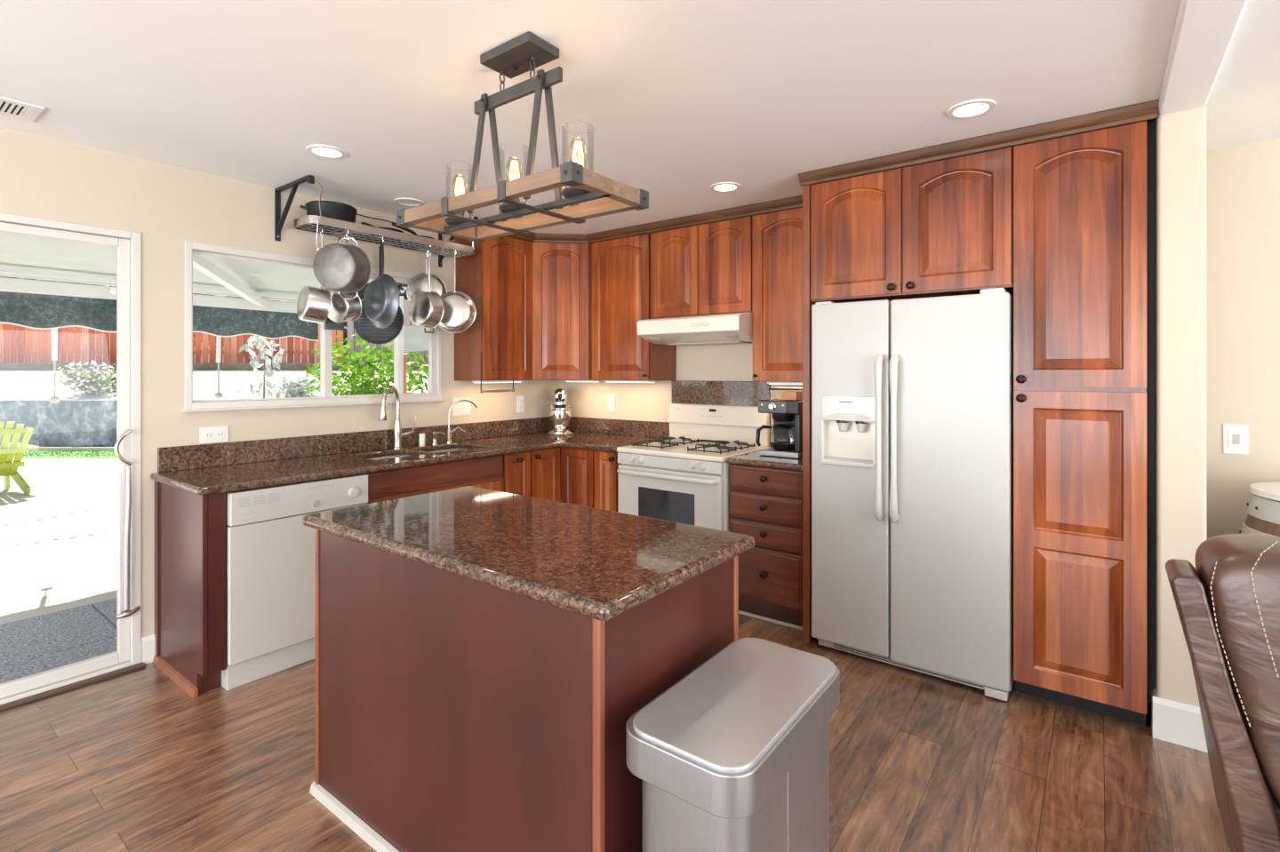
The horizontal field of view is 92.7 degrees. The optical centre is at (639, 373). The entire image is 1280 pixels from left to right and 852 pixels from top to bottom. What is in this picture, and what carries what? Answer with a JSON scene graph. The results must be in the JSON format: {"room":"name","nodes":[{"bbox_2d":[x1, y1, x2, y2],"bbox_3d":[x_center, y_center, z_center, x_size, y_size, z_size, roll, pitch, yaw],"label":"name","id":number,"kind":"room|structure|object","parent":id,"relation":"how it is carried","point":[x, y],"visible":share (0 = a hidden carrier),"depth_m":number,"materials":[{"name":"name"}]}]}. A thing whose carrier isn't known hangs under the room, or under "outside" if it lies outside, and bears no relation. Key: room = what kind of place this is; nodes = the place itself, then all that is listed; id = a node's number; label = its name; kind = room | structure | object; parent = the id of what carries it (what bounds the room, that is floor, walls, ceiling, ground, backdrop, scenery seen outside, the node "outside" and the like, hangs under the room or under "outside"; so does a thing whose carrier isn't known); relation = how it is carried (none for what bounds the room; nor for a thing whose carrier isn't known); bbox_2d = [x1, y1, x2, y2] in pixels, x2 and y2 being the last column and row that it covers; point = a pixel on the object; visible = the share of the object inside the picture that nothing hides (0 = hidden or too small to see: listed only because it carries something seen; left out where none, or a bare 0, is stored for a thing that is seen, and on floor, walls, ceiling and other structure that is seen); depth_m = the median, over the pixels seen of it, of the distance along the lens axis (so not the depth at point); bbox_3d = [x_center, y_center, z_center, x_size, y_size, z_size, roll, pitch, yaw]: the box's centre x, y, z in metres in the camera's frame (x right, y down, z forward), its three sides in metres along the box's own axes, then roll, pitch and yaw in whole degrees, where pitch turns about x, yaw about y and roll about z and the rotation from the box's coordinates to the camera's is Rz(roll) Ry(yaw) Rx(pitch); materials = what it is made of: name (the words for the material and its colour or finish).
{"room":"kitchen","nodes":[
{"label":"kitchen","id":0,"kind":"room"},
{"bbox_2d":[0,127,559,637],"bbox_3d":[-2.952,0.185,2.292,0.140,2.425,7.640,0,0,37],"label":"wall","id":1,"kind":"structure","parent":0,"point":[170,206],"depth_m":3.03,"materials":[{"name":"beige paint"}]},
{"bbox_2d":[0,212,145,711],"bbox_3d":[-2.988,0.363,2.183,0.155,2.069,1.922,0,0,37],"label":"door","id":2,"kind":"structure","parent":1,"relation":"in","point":[127,657],"depth_m":2.88,"materials":[{"name":"white plastic"}]},
{"bbox_2d":[116,467,140,619],"bbox_3d":[-2.406,0.795,2.872,0.039,0.704,0.089,0,0,37],"label":"bar","id":3,"kind":"object","parent":2,"relation":"attached to","point":[126,613],"visible":1,"depth_m":2.86,"materials":[{"name":"metal"}]},
{"bbox_2d":[141,634,155,664],"bbox_3d":[-2.367,1.333,2.942,0.014,0.130,0.054,0,0,37],"label":"baseboard","id":4,"kind":"structure","parent":1,"relation":"attached to","point":[148,643],"depth_m":2.94,"materials":[{"name":"white paint"}]},
{"bbox_2d":[200,426,228,443],"bbox_3d":[-2.205,0.320,3.162,0.008,0.082,0.128,0,0,37],"label":"outlet plate","id":5,"kind":"object","parent":1,"relation":"attached to","point":[215,434],"visible":1,"depth_m":3.16,"materials":[{"name":"white paint"}]},
{"bbox_2d":[274,175,314,241],"bbox_3d":[-1.862,-0.887,3.287,0.404,0.300,0.028,0,0,37],"label":"bracket","id":6,"kind":"object","parent":1,"relation":"attached to","point":[279,220],"visible":0.93,"depth_m":3.36,"materials":[{"name":"black metal"}]},
{"bbox_2d":[182,240,445,412],"bbox_3d":[-1.853,-0.234,3.677,0.110,0.860,1.522,0,0,37],"label":"window","id":7,"kind":"structure","parent":1,"relation":"in","point":[326,398],"depth_m":3.49,"materials":[{"name":"white plastic"}]},
{"bbox_2d":[157,416,669,472],"bbox_3d":[-1.056,0.424,3.734,1.154,0.120,2.775,0,0,37],"label":"backsplash","id":8,"kind":"structure","parent":1,"relation":"attached to","point":[210,455],"depth_m":3.75,"materials":[{"name":"brown stone"}]},
{"bbox_2d":[438,216,478,267],"bbox_3d":[-1.231,-0.887,4.125,0.404,0.300,0.028,0,0,37],"label":"bracket","id":9,"kind":"object","parent":1,"relation":"attached to","point":[440,236],"visible":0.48,"depth_m":4.23,"materials":[{"name":"black metal"}]},
{"bbox_2d":[294,181,476,257],"bbox_3d":[-1.481,-0.904,3.724,0.309,0.204,1.102,0,0,37],"label":"pot rack","id":10,"kind":"object","parent":9,"relation":"hanging from","point":[300,223],"visible":0.94,"depth_m":3.63,"materials":[{"name":"silver metal"}]},
{"bbox_2d":[299,200,391,232],"bbox_3d":[-1.657,-0.889,3.555,0.261,0.148,0.545,0,0,37],"label":"pan","id":11,"kind":"object","parent":10,"relation":"on","point":[330,209],"visible":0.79,"depth_m":3.35,"materials":[{"name":"black metal"}]},
{"bbox_2d":[304,201,357,232],"bbox_3d":[-1.740,-0.874,3.445,0.261,0.118,0.261,0,0,37],"label":"pot","id":12,"kind":"object","parent":11,"relation":"on","point":[332,210],"depth_m":3.35,"materials":[{"name":"black metal"}]},
{"bbox_3d":[-1.532,-0.801,3.620,0.041,0.062,0.006,0,0,37],"label":"hook","id":13,"kind":"object","parent":10,"relation":"hanging from","visible":0},
{"bbox_2d":[363,240,399,328],"bbox_3d":[-1.542,-0.525,3.602,0.323,0.522,0.067,0,0,35],"label":"frying pan","id":14,"kind":"object","parent":13,"relation":"hanging from","point":[381,295],"visible":1,"depth_m":3.56,"materials":[{"name":"black metal"}]},
{"bbox_3d":[-1.215,-0.802,3.998,0.041,0.053,0.006,0,0,37],"label":"hook","id":15,"kind":"object","parent":10,"relation":"hanging from","visible":0},
{"bbox_2d":[438,252,476,332],"bbox_3d":[-1.213,-0.528,3.981,0.273,0.527,0.056,0,0,-4],"label":"frying pan","id":16,"kind":"object","parent":15,"relation":"hanging from","point":[460,313],"visible":0.83,"depth_m":3.96,"materials":[{"name":"silver metal"}]},
{"bbox_3d":[-1.737,-0.808,3.608,0.041,0.047,0.006,0,0,37],"label":"hook","id":17,"kind":"object","parent":10,"relation":"hanging from","visible":0},
{"bbox_2d":[328,239,362,322],"bbox_3d":[-1.746,-0.549,3.575,0.204,0.511,0.147,0,0,19],"label":"saucepan","id":18,"kind":"object","parent":17,"relation":"hanging from","point":[341,310],"visible":0.71,"depth_m":3.53,"materials":[{"name":"silver metal"}]},
{"bbox_3d":[-1.649,-0.790,3.438,0.041,0.084,0.006,0,0,37],"label":"hook","id":19,"kind":"object","parent":10,"relation":"hanging from","visible":0},
{"bbox_2d":[312,237,371,299],"bbox_3d":[-1.657,-0.589,3.388,0.270,0.349,0.166,0,0,11],"label":"stock pot","id":20,"kind":"object","parent":19,"relation":"hanging from","point":[337,267],"visible":1,"depth_m":3.33,"materials":[{"name":"silver metal"}]},
{"bbox_2d":[452,397,471,415],"bbox_3d":[-1.280,0.241,4.388,0.010,0.128,0.155,0,0,37],"label":"switch plate","id":21,"kind":"object","parent":1,"relation":"attached to","point":[462,408],"visible":0.91,"depth_m":4.39,"materials":[{"name":"white paint"}]},
{"bbox_2d":[454,235,532,381],"bbox_3d":[-1.056,-0.469,4.422,0.325,1.045,0.453,0,0,37],"label":"upper cabinet","id":22,"kind":"object","parent":1,"relation":"attached to","point":[498,279],"visible":0.88,"depth_m":4.28,"materials":[{"name":"brown wood"}]},
{"bbox_2d":[549,408,571,429],"bbox_3d":[-0.632,0.363,4.831,0.178,0.157,0.178,0,0,37],"label":"mixing bowl","id":23,"kind":"object","parent":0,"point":[560,419],"depth_m":4.77,"materials":[{"name":"silver metal"}]},
{"bbox_2d":[0,614,1230,851],"bbox_3d":[0.339,1.458,-0.086,8.020,0.120,7.800,0,0,37],"label":"floor","id":24,"kind":"structure","parent":0,"point":[130,762],"depth_m":2.12,"materials":[{"name":"brown wood"}]},
{"bbox_2d":[152,480,225,698],"bbox_3d":[-2.088,0.958,2.815,0.610,0.881,0.106,0,0,37],"label":"cabinet end panel","id":25,"kind":"object","parent":24,"relation":"on","point":[190,528],"visible":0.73,"depth_m":2.69,"materials":[{"name":"brown wood"}]},
{"bbox_2d":[219,473,367,690],"bbox_3d":[-1.825,0.961,3.084,0.609,0.874,0.630,0,0,37],"label":"dishwasher","id":26,"kind":"object","parent":24,"relation":"on","point":[270,555],"visible":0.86,"depth_m":2.81,"materials":[{"name":"white plastic"}]},
{"bbox_2d":[364,454,503,503],"bbox_3d":[-1.370,0.958,3.718,0.633,0.881,0.922,0,0,37],"label":"base cabinet","id":27,"kind":"object","parent":24,"relation":"on","point":[484,472],"visible":0.17,"depth_m":3.51,"materials":[{"name":"brown wood"}]},
{"bbox_2d":[463,448,530,496],"bbox_3d":[-1.024,0.958,4.177,0.633,0.881,0.223,0,0,37],"label":"base cabinet","id":28,"kind":"object","parent":24,"relation":"on","point":[516,466],"visible":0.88,"depth_m":4.00,"materials":[{"name":"brown wood"}]},
{"bbox_2d":[302,486,754,851],"bbox_3d":[-0.396,0.936,1.911,1.333,0.924,0.685,0,0,37],"label":"kitchen island","id":29,"kind":"object","parent":24,"relation":"on","point":[484,658],"visible":0.86,"depth_m":1.60,"materials":[{"name":"wood"}]},
{"bbox_2d":[528,447,596,508],"bbox_3d":[-0.580,0.958,4.537,0.910,0.881,0.880,0,0,37],"label":"base cabinet","id":30,"kind":"object","parent":24,"relation":"on","point":[564,475],"visible":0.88,"depth_m":4.22,"materials":[{"name":"brown wood"}]},
{"bbox_2d":[150,431,665,495],"bbox_3d":[-1.060,0.500,3.719,1.168,0.032,2.805,0,0,37],"label":"countertop","id":31,"kind":"structure","parent":30,"relation":"on","point":[206,481],"depth_m":3.34,"materials":[{"name":"brown stone"}]},
{"bbox_2d":[378,385,416,449],"bbox_3d":[-1.552,0.281,3.880,0.079,0.407,0.317,0,0,18],"label":"kitchen faucet","id":32,"kind":"object","parent":31,"relation":"on","point":[398,435],"visible":1,"depth_m":3.89,"materials":[{"name":"silver metal"}]},
{"bbox_2d":[366,448,468,460],"bbox_3d":[-1.365,0.600,3.806,0.363,0.166,0.801,0,0,37],"label":"sink","id":33,"kind":"object","parent":31,"relation":"in","point":[451,449],"visible":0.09,"depth_m":3.88,"materials":[{"name":"metal"}]},
{"bbox_2d":[546,388,573,435],"bbox_3d":[-0.655,0.301,4.874,0.215,0.364,0.311,0,0,-28],"label":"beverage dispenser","id":34,"kind":"object","parent":31,"relation":"on","point":[559,417],"visible":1,"depth_m":4.77,"materials":[{"name":"silver metal"}]},
{"bbox_2d":[594,450,621,511],"bbox_3d":[-0.047,0.958,4.290,0.234,0.881,0.633,0,0,37],"label":"base cabinet","id":35,"kind":"object","parent":24,"relation":"on","point":[606,465],"visible":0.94,"depth_m":4.07,"materials":[{"name":"brown wood"}]},
{"bbox_2d":[616,403,770,532],"bbox_3d":[0.336,0.799,3.953,0.792,1.158,0.709,0,0,37],"label":"gas stove","id":36,"kind":"object","parent":24,"relation":"on","point":[684,478],"visible":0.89,"depth_m":3.81,"materials":[{"name":"white metal"}]},
{"bbox_2d":[616,464,723,530],"bbox_3d":[0.152,0.895,3.709,0.760,0.605,0.098,0,0,37],"label":"oven","id":37,"kind":"object","parent":36,"relation":"in","point":[690,497],"depth_m":3.68,"materials":[{"name":"metal"}]},
{"bbox_2d":[616,436,770,463],"bbox_3d":[0.354,0.478,3.971,0.784,0.068,0.650,0,0,37],"label":"cooktop","id":38,"kind":"object","parent":36,"relation":"in","point":[676,449],"depth_m":3.87,"materials":[{"name":"white metal"}]},
{"bbox_2d":[626,638,839,851],"bbox_3d":[0.247,1.060,1.379,0.335,0.677,0.560,0,0,37],"label":"trash can","id":39,"kind":"object","parent":24,"relation":"on","point":[732,756],"visible":1,"depth_m":1.25,"materials":[{"name":"silver metal"}]},
{"bbox_2d":[729,464,802,631],"bbox_3d":[0.870,0.958,3.599,0.472,0.882,0.634,0,0,37],"label":"base cabinet","id":40,"kind":"object","parent":24,"relation":"on","point":[766,503],"visible":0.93,"depth_m":3.37,"materials":[{"name":"brown wood"}]},
{"bbox_2d":[727,450,802,471],"bbox_3d":[0.878,0.500,3.605,0.470,0.032,0.655,0,0,37],"label":"countertop","id":41,"kind":"structure","parent":40,"relation":"on","point":[753,459],"depth_m":3.40,"materials":[{"name":"brown stone"}]},
{"bbox_2d":[755,387,802,458],"bbox_3d":[0.859,0.286,3.600,0.254,0.394,0.286,0,0,37],"label":"coffee maker","id":42,"kind":"object","parent":41,"relation":"on","point":[786,408],"visible":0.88,"depth_m":3.54,"materials":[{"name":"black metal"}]},
{"bbox_2d":[771,413,794,422],"bbox_3d":[0.842,0.259,3.591,0.134,0.050,0.134,0,0,37],"label":"basket","id":43,"kind":"object","parent":42,"relation":"on","point":[776,417],"depth_m":3.54,"materials":[{"name":"black plastic"}]},
{"bbox_2d":[802,184,815,644],"bbox_3d":[1.068,0.203,3.433,0.037,2.390,0.699,0,0,37],"label":"panel","id":44,"kind":"object","parent":24,"relation":"on","point":[807,638],"visible":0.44,"depth_m":3.15,"materials":[{"name":"brown wood"}]},
{"bbox_2d":[811,288,1014,701],"bbox_3d":[1.405,0.517,3.088,0.864,1.762,0.788,0,0,37],"label":"refrigerator","id":45,"kind":"object","parent":24,"relation":"on","point":[912,399],"visible":1,"depth_m":2.79,"materials":[{"name":"silver metal"}]},
{"bbox_2d":[821,413,874,423],"bbox_3d":[1.007,0.216,2.970,0.259,0.044,0.019,0,0,37],"label":"hood","id":46,"kind":"object","parent":45,"relation":"attached to","point":[839,418],"depth_m":2.96,"materials":[{"name":"white plastic"}]},
{"bbox_2d":[1013,120,1155,727],"bbox_3d":[1.978,0.203,2.727,0.470,2.390,0.733,0,0,37],"label":"pantry cabinet","id":47,"kind":"object","parent":24,"relation":"on","point":[1084,203],"visible":1,"depth_m":2.46,"materials":[{"name":"brown wood"}]},
{"bbox_2d":[1165,534,1279,851],"bbox_3d":[1.749,0.881,1.409,0.850,1.034,0.913,0,0,37],"label":"leather recliner","id":48,"kind":"object","parent":24,"relation":"on","point":[1228,606],"visible":1,"depth_m":1.33,"materials":[{"name":"brown leather"}]},
{"bbox_2d":[1194,534,1279,807],"bbox_3d":[1.472,0.691,1.365,0.340,0.623,0.304,0,0,37],"label":"cushion","id":49,"kind":"object","parent":48,"relation":"on","point":[1237,576],"depth_m":1.32,"materials":[{"name":"brown leather"}]},
{"bbox_2d":[1264,780,1279,823],"bbox_3d":[1.698,0.891,1.632,0.340,0.623,0.400,0,0,37],"label":"cushion","id":50,"kind":"object","parent":48,"relation":"on","point":[1277,811],"depth_m":1.50,"materials":[{"name":"brown leather"}]},
{"bbox_2d":[1239,481,1279,537],"bbox_3d":[2.666,0.926,2.268,0.689,0.943,0.685,0,0,37],"label":"wooden barrel","id":51,"kind":"object","parent":24,"relation":"on","point":[1263,510],"visible":0.24,"depth_m":2.35,"materials":[{"name":"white wood"}]},
{"bbox_2d":[0,0,1279,234],"bbox_3d":[0.287,-1.087,-0.047,8.150,0.120,7.800,0,0,37],"label":"ceiling","id":52,"kind":"structure","parent":0,"point":[681,99],"depth_m":2.13,"materials":[{"name":"paint"}]},
{"bbox_2d":[0,96,44,122],"bbox_3d":[-2.496,-1.023,2.271,0.215,0.008,0.375,0,0,37],"label":"ceiling vent","id":53,"kind":"object","parent":52,"relation":"in","point":[10,108],"visible":1,"depth_m":2.37,"materials":[{"name":"white paint"}]},
{"bbox_2d":[305,144,347,159],"bbox_3d":[-1.449,-1.023,2.826,0.170,0.007,0.170,0,0,37],"label":"recessed light","id":54,"kind":"object","parent":52,"relation":"in","point":[324,151],"visible":1,"depth_m":2.82,"materials":[{"name":"white paint"}]},
{"bbox_2d":[393,197,423,206],"bbox_3d":[-1.384,-1.023,3.657,0.170,0.007,0.170,0,0,37],"label":"recessed light","id":55,"kind":"object","parent":52,"relation":"in","point":[406,202],"visible":0.99,"depth_m":3.65,"materials":[{"name":"white paint"}]},
{"bbox_2d":[396,31,648,242],"bbox_3d":[-0.402,-0.763,1.974,0.827,0.528,0.350,0,0,37],"label":"chandelier","id":56,"kind":"object","parent":52,"relation":"hanging from","point":[527,52],"visible":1,"depth_m":1.93,"materials":[{"name":"wood"}]},
{"bbox_2d":[710,182,741,191],"bbox_3d":[0.471,-1.023,3.364,0.170,0.007,0.170,0,0,37],"label":"recessed light","id":57,"kind":"object","parent":52,"relation":"in","point":[722,187],"visible":1,"depth_m":3.36,"materials":[{"name":"white paint"}]},
{"bbox_2d":[946,98,996,119],"bbox_3d":[1.284,-1.023,2.370,0.170,0.007,0.170,0,0,37],"label":"recessed light","id":58,"kind":"object","parent":52,"relation":"in","point":[972,108],"visible":1,"depth_m":2.36,"materials":[{"name":"white paint"}]},
{"bbox_2d":[560,344,802,447],"bbox_3d":[0.895,0.185,4.090,3.844,2.425,0.140,0,0,37],"label":"wall","id":59,"kind":"structure","parent":0,"point":[644,402],"depth_m":4.56,"materials":[{"name":"beige paint"}]},
{"bbox_2d":[530,241,589,380],"bbox_3d":[-0.622,-0.469,4.757,0.616,1.045,0.616,0,0,37],"label":"upper cabinet","id":60,"kind":"object","parent":59,"relation":"attached to","point":[560,270],"visible":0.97,"depth_m":4.53,"materials":[{"name":"brown wood"}]},
{"bbox_2d":[589,232,676,380],"bbox_3d":[-0.072,-0.469,4.505,0.576,1.045,0.358,0,0,37],"label":"upper cabinet","id":61,"kind":"object","parent":59,"relation":"attached to","point":[620,268],"visible":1,"depth_m":4.38,"materials":[{"name":"brown wood"}]},
{"bbox_2d":[492,194,802,243],"bbox_3d":[0.090,-0.997,4.073,2.235,0.058,0.619,0,0,18],"label":"trim","id":62,"kind":"structure","parent":59,"relation":"attached to","point":[793,202],"depth_m":4.07,"materials":[{"name":"brown wood"}]},
{"bbox_2d":[650,215,753,319],"bbox_3d":[0.476,-0.683,4.112,0.768,0.618,0.326,0,0,37],"label":"upper cabinet","id":63,"kind":"object","parent":59,"relation":"attached to","point":[707,268],"visible":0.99,"depth_m":3.96,"materials":[{"name":"brown wood"}]},
{"bbox_2d":[636,312,752,345],"bbox_3d":[0.425,-0.283,4.045,0.762,0.179,0.492,0,0,37],"label":"range hood","id":64,"kind":"object","parent":63,"relation":"attached to","point":[736,328],"visible":0.94,"depth_m":3.86,"materials":[{"name":"white metal"}]},
{"bbox_2d":[667,341,752,345],"bbox_3d":[0.476,-0.198,4.111,0.550,0.008,0.230,0,0,37],"label":"grille","id":65,"kind":"object","parent":64,"relation":"attached to","point":[714,342],"depth_m":4.04,"materials":[{"name":"metal"}]},
{"bbox_2d":[672,380,770,435],"bbox_3d":[0.546,0.262,4.252,0.777,0.413,0.020,0,0,37],"label":"backsplash","id":66,"kind":"structure","parent":59,"relation":"attached to","point":[719,393],"depth_m":4.23,"materials":[{"name":"brown stone"}]},
{"bbox_2d":[752,207,802,382],"bbox_3d":[0.964,-0.469,3.725,0.474,1.045,0.358,0,0,37],"label":"upper cabinet","id":67,"kind":"object","parent":59,"relation":"attached to","point":[777,236],"visible":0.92,"depth_m":3.65,"materials":[{"name":"brown wood"}]},
{"bbox_2d":[810,145,1013,303],"bbox_3d":[1.431,-0.681,3.139,0.892,0.622,0.733,0,0,37],"label":"wall cabinet","id":68,"kind":"object","parent":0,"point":[942,228],"visible":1,"depth_m":2.83,"materials":[{"name":"brown wood"}]},
{"bbox_2d":[798,99,1158,186],"bbox_3d":[1.387,-0.997,2.728,1.414,0.058,0.038,0,0,37],"label":"trim","id":69,"kind":"structure","parent":68,"relation":"attached to","point":[1148,110],"depth_m":2.62,"materials":[{"name":"brown wood"}]},
{"bbox_2d":[1154,104,1206,707],"bbox_3d":[2.309,0.185,2.656,0.141,2.425,0.890,0,0,37],"label":"wall","id":70,"kind":"structure","parent":0,"point":[1180,136],"depth_m":2.31,"materials":[{"name":"beige paint"}]},
{"bbox_2d":[1151,688,1207,752],"bbox_3d":[2.263,1.321,2.594,0.169,0.155,0.764,0,0,37],"label":"baseboard","id":71,"kind":"structure","parent":70,"relation":"attached to","point":[1172,722],"depth_m":2.30,"materials":[{"name":"white paint"}]},
{"bbox_2d":[1157,0,1247,114],"bbox_3d":[-0.013,-1.007,-0.428,0.141,0.040,6.830,0,0,37],"label":"ceiling beam","id":72,"kind":"structure","parent":70,"relation":"attached to","point":[1204,30],"depth_m":1.86,"materials":[{"name":"paint"}]},
{"bbox_2d":[1206,138,1279,539],"bbox_3d":[4.195,0.185,1.705,4.015,2.425,0.140,0,0,37],"label":"wall","id":73,"kind":"structure","parent":0,"point":[1243,181],"depth_m":2.74,"materials":[{"name":"beige paint"}]},
{"bbox_2d":[1223,424,1248,455],"bbox_3d":[2.684,0.298,2.749,0.085,0.135,0.010,0,0,37],"label":"switch plate","id":74,"kind":"object","parent":73,"relation":"attached to","point":[1236,436],"visible":1,"depth_m":2.75,"materials":[{"name":"white plastic"}]},
{"label":"outside","id":75,"kind":"structure","parent":0,"visible":0},
{"bbox_2d":[0,458,116,628],"bbox_3d":[-14.206,1.623,24.761,44.850,0.190,75.000,0,0,37],"label":"ground","id":76,"kind":"structure","parent":75,"point":[58,541],"depth_m":5.71,"materials":[{"name":"concrete"}]},
{"bbox_2d":[0,421,40,495],"bbox_3d":[-8.123,1.061,7.600,0.887,0.955,0.800,0,0,28],"label":"chair","id":77,"kind":"object","parent":76,"relation":"on","point":[8,451],"visible":0.99,"depth_m":7.64,"materials":[{"name":"paint"}]},
{"bbox_2d":[0,276,99,362],"bbox_3d":[-19.018,-2.629,19.451,3.121,6.054,3.054,0,0,37],"label":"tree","id":78,"kind":"object","parent":76,"relation":"on","point":[0,276],"visible":0.03,"depth_m":19.29,"materials":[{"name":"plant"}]},
{"bbox_2d":[0,598,116,683],"bbox_3d":[-2.201,1.521,4.637,1.480,0.014,8.090,0,0,37],"label":"pavers","id":79,"kind":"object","parent":76,"relation":"on","point":[30,646],"visible":0.07,"depth_m":3.47,"materials":[{"name":"concrete"}]},
{"bbox_2d":[0,400,116,447],"bbox_3d":[-7.002,1.060,12.449,26.000,1.015,0.300,0,0,0],"label":"wall","id":80,"kind":"structure","parent":76,"relation":"on","point":[64,423],"depth_m":12.30,"materials":[{"name":"concrete"}]},
{"bbox_2d":[13,449,116,458],"bbox_3d":[-10.752,1.498,11.379,3.700,0.061,0.861,0,0,0],"label":"lawn patch","id":81,"kind":"structure","parent":76,"relation":"on","point":[60,454],"depth_m":11.22,"materials":[{"name":"green plant"}]},
{"bbox_2d":[27,447,114,451],"bbox_3d":[-7.002,1.508,11.924,26.000,0.120,0.150,0,0,0],"label":"kerb","id":82,"kind":"object","parent":76,"relation":"on","point":[43,449],"depth_m":11.85,"materials":[{"name":"concrete"}]},
{"bbox_2d":[236,335,287,398],"bbox_3d":[-5.520,0.457,8.956,0.570,2.123,0.662,0,0,-18],"label":"young magnolia","id":83,"kind":"object","parent":76,"relation":"on","point":[254,363],"visible":0.91,"depth_m":8.98,"materials":[{"name":"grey plant"}]},
{"bbox_2d":[301,334,428,397],"bbox_3d":[-3.089,0.533,7.041,1.461,1.972,1.525,0,0,37],"label":"leafy shrub","id":84,"kind":"object","parent":76,"relation":"on","point":[350,386],"visible":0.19,"depth_m":6.81,"materials":[{"name":"green plant"}]},
{"bbox_2d":[393,296,406,393],"bbox_3d":[-2.355,0.383,5.995,0.100,2.270,0.075,0,0,37],"label":"patio post","id":85,"kind":"object","parent":76,"relation":"on","point":[399,358],"visible":0.25,"depth_m":5.97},
{"bbox_2d":[403,326,428,352],"bbox_3d":[-2.180,-0.352,6.261,0.020,0.300,0.590,0,0,37],"label":"shade","id":86,"kind":"object","parent":85,"relation":"attached to","point":[415,339],"visible":0.36,"depth_m":6.14,"materials":[{"name":"fabric"}]},
{"bbox_3d":[-1.611,-0.802,3.811,0.041,0.053,0.006,0,0,37],"label":"hook","id":87,"kind":"object","parent":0,"visible":0},
{"bbox_2d":[352,246,403,344],"bbox_3d":[-1.625,-0.485,3.808,0.307,0.614,0.043,0,0,-3],"label":"pan","id":88,"kind":"object","parent":87,"relation":"hanging from","point":[364,326],"visible":0.55,"depth_m":3.81,"materials":[{"name":"black metal"}]},
{"bbox_3d":[-1.786,-0.796,3.421,0.041,0.073,0.006,0,0,37],"label":"hook","id":89,"kind":"object","parent":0,"visible":0},
{"bbox_2d":[296,234,330,324],"bbox_3d":[-1.813,-0.524,3.390,0.204,0.503,0.138,0,0,45],"label":"saucepan","id":90,"kind":"object","parent":89,"relation":"hanging from","point":[314,303],"visible":0.98,"depth_m":3.34,"materials":[{"name":"silver metal"}]},
{"bbox_3d":[-1.335,-0.787,3.863,0.041,0.090,0.006,0,0,37],"label":"hook","id":91,"kind":"object","parent":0,"visible":0},
{"bbox_2d":[408,253,444,333],"bbox_3d":[-1.351,-0.506,3.839,0.241,0.505,0.126,0,0,37],"label":"saucepan","id":92,"kind":"object","parent":91,"relation":"hanging from","point":[426,308],"visible":1,"depth_m":3.79,"materials":[{"name":"silver metal"}]},
{"bbox_3d":[-1.422,-0.800,4.060,0.041,0.058,0.006,0,0,37],"label":"hook","id":93,"kind":"object","parent":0,"visible":0},
{"bbox_2d":[406,255,447,302],"bbox_3d":[-1.418,-0.598,4.046,0.258,0.379,0.056,0,0,-9],"label":"saute pan","id":94,"kind":"object","parent":93,"relation":"hanging from","point":[419,284],"visible":0.5,"depth_m":4.02,"materials":[{"name":"silver metal"}]},
{"bbox_3d":[-2.692,-1.232,3.261,0.610,0.140,9.500,0,0,37],"label":"roof eave","id":95,"kind":"object","parent":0,"visible":0},
{"bbox_2d":[0,232,373,341],"bbox_3d":[-3.830,-0.732,3.679,2.890,0.780,5.002,0,0,37],"label":"awning","id":96,"kind":"object","parent":95,"relation":"attached to","point":[32,304],"visible":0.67,"depth_m":4.98,"materials":[{"name":"fabric"}]},
{"bbox_2d":[48,328,61,403],"bbox_3d":[-4.731,-0.179,4.934,0.076,0.845,0.076,0,0,37],"label":"rod","id":97,"kind":"object","parent":96,"relation":"hanging from","point":[54,399],"visible":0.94,"depth_m":4.93,"materials":[{"name":"metal"}]},
{"bbox_2d":[214,336,223,398],"bbox_3d":[-4.040,-0.179,5.853,0.076,0.845,0.076,0,0,37],"label":"rod","id":98,"kind":"object","parent":96,"relation":"hanging from","point":[218,395],"visible":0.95,"depth_m":5.84,"materials":[{"name":"metal"}]},
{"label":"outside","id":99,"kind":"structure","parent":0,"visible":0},
{"bbox_2d":[0,370,428,399],"bbox_3d":[-7.502,0.428,14.399,33.000,1.260,3.600,0,0,0],"label":"slope","id":100,"kind":"structure","parent":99,"point":[14,385],"depth_m":13.93,"materials":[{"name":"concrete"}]},
{"bbox_2d":[50,360,116,394],"bbox_3d":[-11.684,0.124,13.106,1.407,0.830,1.388,0,0,37],"label":"flowering bush","id":101,"kind":"object","parent":100,"relation":"on","point":[92,381],"visible":0.88,"depth_m":12.87,"materials":[{"name":"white plant"}]},
{"bbox_2d":[0,362,428,370],"bbox_3d":[-7.502,-0.132,15.949,33.000,0.260,0.700,0,0,0],"label":"strip","id":102,"kind":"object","parent":100,"relation":"on","point":[4,366],"depth_m":15.60,"materials":[{"name":"soil"}]},
{"bbox_2d":[0,299,345,362],"bbox_3d":[-14.952,-1.107,16.378,14.100,1.770,0.062,0,0,0],"label":"fence","id":103,"kind":"object","parent":102,"relation":"on","point":[204,344],"visible":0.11,"depth_m":16.35,"materials":[{"name":"wood"}]},
{"bbox_2d":[347,299,428,362],"bbox_3d":[-0.924,-1.107,16.380,13.856,1.769,0.062,0,0,0],"label":"fence","id":104,"kind":"object","parent":102,"relation":"on","point":[407,321],"visible":0.02,"depth_m":16.35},
{"bbox_2d":[275,375,317,397],"bbox_3d":[-7.174,0.323,12.743,0.746,0.553,0.791,0,0,37],"label":"bush","id":105,"kind":"object","parent":100,"relation":"on","point":[292,387],"visible":0.8,"depth_m":12.65,"materials":[{"name":"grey plant"}]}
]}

